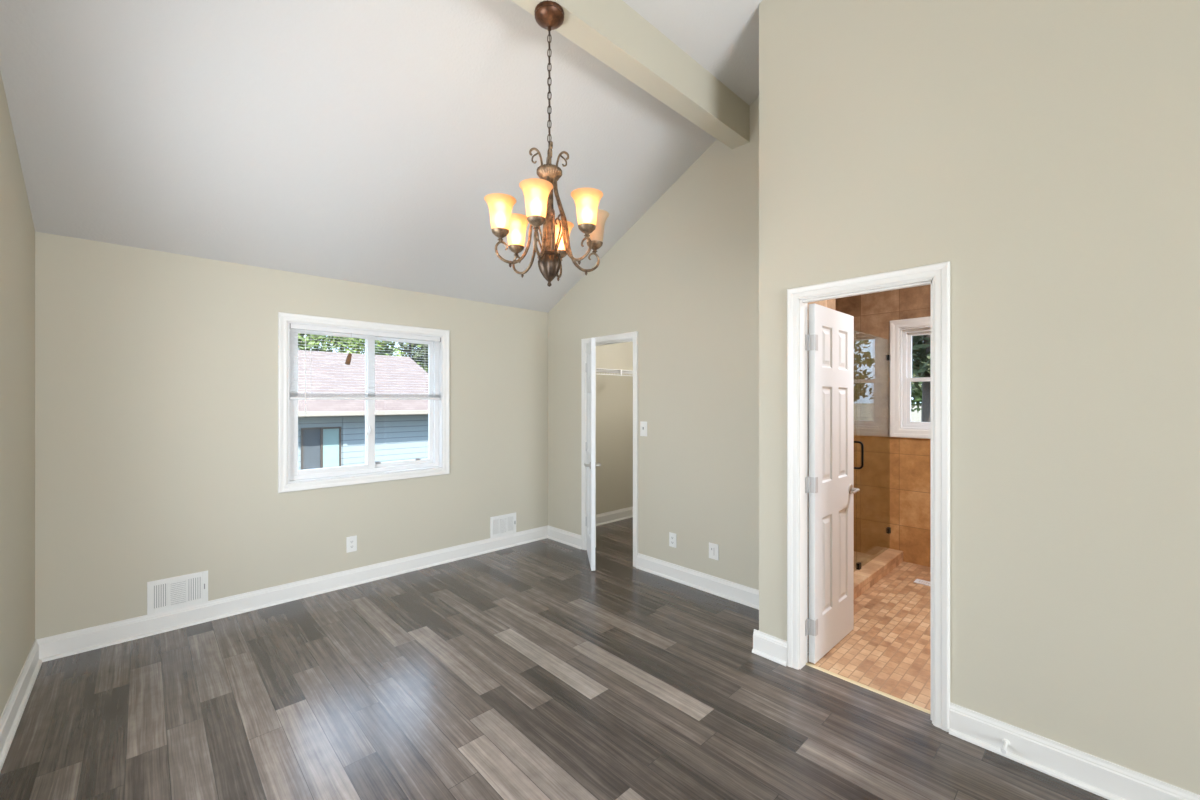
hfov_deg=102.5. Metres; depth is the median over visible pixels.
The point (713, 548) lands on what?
wall jack
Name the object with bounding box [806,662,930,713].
trim
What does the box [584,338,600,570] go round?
door
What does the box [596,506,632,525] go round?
baseboard
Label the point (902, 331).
window
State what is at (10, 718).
baseboard
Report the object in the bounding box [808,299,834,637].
wall
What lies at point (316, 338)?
tree
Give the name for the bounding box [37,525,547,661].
baseboard
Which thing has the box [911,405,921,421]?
ground
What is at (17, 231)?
wall
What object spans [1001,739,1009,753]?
door stop
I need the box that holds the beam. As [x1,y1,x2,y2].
[511,0,748,148]
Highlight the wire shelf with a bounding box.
[596,368,632,375]
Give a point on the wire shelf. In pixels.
(609, 371)
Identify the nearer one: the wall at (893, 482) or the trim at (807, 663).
the trim at (807, 663)
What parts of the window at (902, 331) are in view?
frame, sash, sash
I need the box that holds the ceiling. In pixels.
[0,0,761,312]
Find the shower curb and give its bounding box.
[854,548,902,599]
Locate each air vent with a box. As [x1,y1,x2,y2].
[147,571,207,614]
[490,512,515,537]
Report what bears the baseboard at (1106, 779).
attached to the wall at (1046, 151)
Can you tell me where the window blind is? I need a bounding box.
[290,323,440,434]
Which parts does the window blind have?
rail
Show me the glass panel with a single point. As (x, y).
(888, 529)
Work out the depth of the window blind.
3.91 m
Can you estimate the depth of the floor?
2.35 m
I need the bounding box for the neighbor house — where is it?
[298,350,427,469]
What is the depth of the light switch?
4.22 m
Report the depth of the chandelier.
2.28 m
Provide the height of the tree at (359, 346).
9.483 m
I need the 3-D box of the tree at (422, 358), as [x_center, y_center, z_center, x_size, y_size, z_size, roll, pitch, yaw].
[-7.052,-0.774,22.551,3.859,7.110,2.713,0,0,1]
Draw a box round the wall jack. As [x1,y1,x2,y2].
[709,542,718,560]
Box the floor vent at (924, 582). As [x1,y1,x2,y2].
[914,579,930,585]
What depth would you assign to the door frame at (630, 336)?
4.63 m
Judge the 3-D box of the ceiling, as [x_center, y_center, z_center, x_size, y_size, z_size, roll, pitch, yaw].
[1.281,-2.161,0.652,3.876,2.422,9.220,0,0,-44]
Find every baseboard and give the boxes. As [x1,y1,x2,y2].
[0,639,41,771]
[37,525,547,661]
[548,525,1199,799]
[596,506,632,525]
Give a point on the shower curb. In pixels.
(879, 565)
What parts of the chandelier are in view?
lamp shade, arm, arm, lamp shade, arm, lamp shade, crown, cord, chain, arm, lamp shade, arm, arm, lamp shade, lamp shade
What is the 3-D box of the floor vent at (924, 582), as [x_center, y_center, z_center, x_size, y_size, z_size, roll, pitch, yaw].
[2.692,1.475,3.844,0.100,0.006,0.300,0,0,-44]
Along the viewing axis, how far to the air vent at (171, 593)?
3.14 m
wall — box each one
[0,71,34,716]
[35,232,632,639]
[548,96,758,589]
[759,0,1199,794]
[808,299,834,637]
[835,285,930,566]
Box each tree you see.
[298,333,357,352]
[303,335,406,356]
[363,341,427,372]
[393,343,427,362]
[413,347,427,369]
[911,335,930,399]
[911,335,930,421]
[911,374,921,421]
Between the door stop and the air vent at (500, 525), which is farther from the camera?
the air vent at (500, 525)
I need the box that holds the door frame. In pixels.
[787,261,949,731]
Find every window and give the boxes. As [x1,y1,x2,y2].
[278,312,449,492]
[890,316,930,438]
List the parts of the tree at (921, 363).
crown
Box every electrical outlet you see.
[346,535,356,552]
[669,532,675,547]
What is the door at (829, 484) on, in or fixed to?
in the wall at (1046, 151)
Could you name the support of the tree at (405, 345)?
on the ground
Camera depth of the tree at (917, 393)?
23.34 m
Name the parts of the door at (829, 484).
lever handle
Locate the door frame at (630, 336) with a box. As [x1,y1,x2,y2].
[581,331,637,566]
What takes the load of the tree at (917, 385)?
on the ground
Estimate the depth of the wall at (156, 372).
3.28 m
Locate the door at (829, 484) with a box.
[805,303,859,663]
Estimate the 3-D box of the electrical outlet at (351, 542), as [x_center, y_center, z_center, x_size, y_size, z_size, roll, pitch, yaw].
[-1.994,1.150,3.866,0.078,0.125,0.009,0,0,-44]
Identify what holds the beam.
attached to the ceiling
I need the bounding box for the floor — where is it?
[0,517,1107,799]
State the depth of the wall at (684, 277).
3.89 m
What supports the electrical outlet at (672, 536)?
attached to the wall at (684, 277)
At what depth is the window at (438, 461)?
3.99 m
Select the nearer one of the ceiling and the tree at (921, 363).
the ceiling
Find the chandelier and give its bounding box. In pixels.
[484,0,608,286]
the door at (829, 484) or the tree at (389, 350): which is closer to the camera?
the door at (829, 484)
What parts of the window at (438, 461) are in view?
sliding sash, fixed sash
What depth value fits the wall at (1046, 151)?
1.95 m
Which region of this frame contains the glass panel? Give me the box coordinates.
[856,332,890,569]
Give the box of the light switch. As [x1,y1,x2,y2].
[640,421,646,435]
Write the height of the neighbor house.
4.570 m

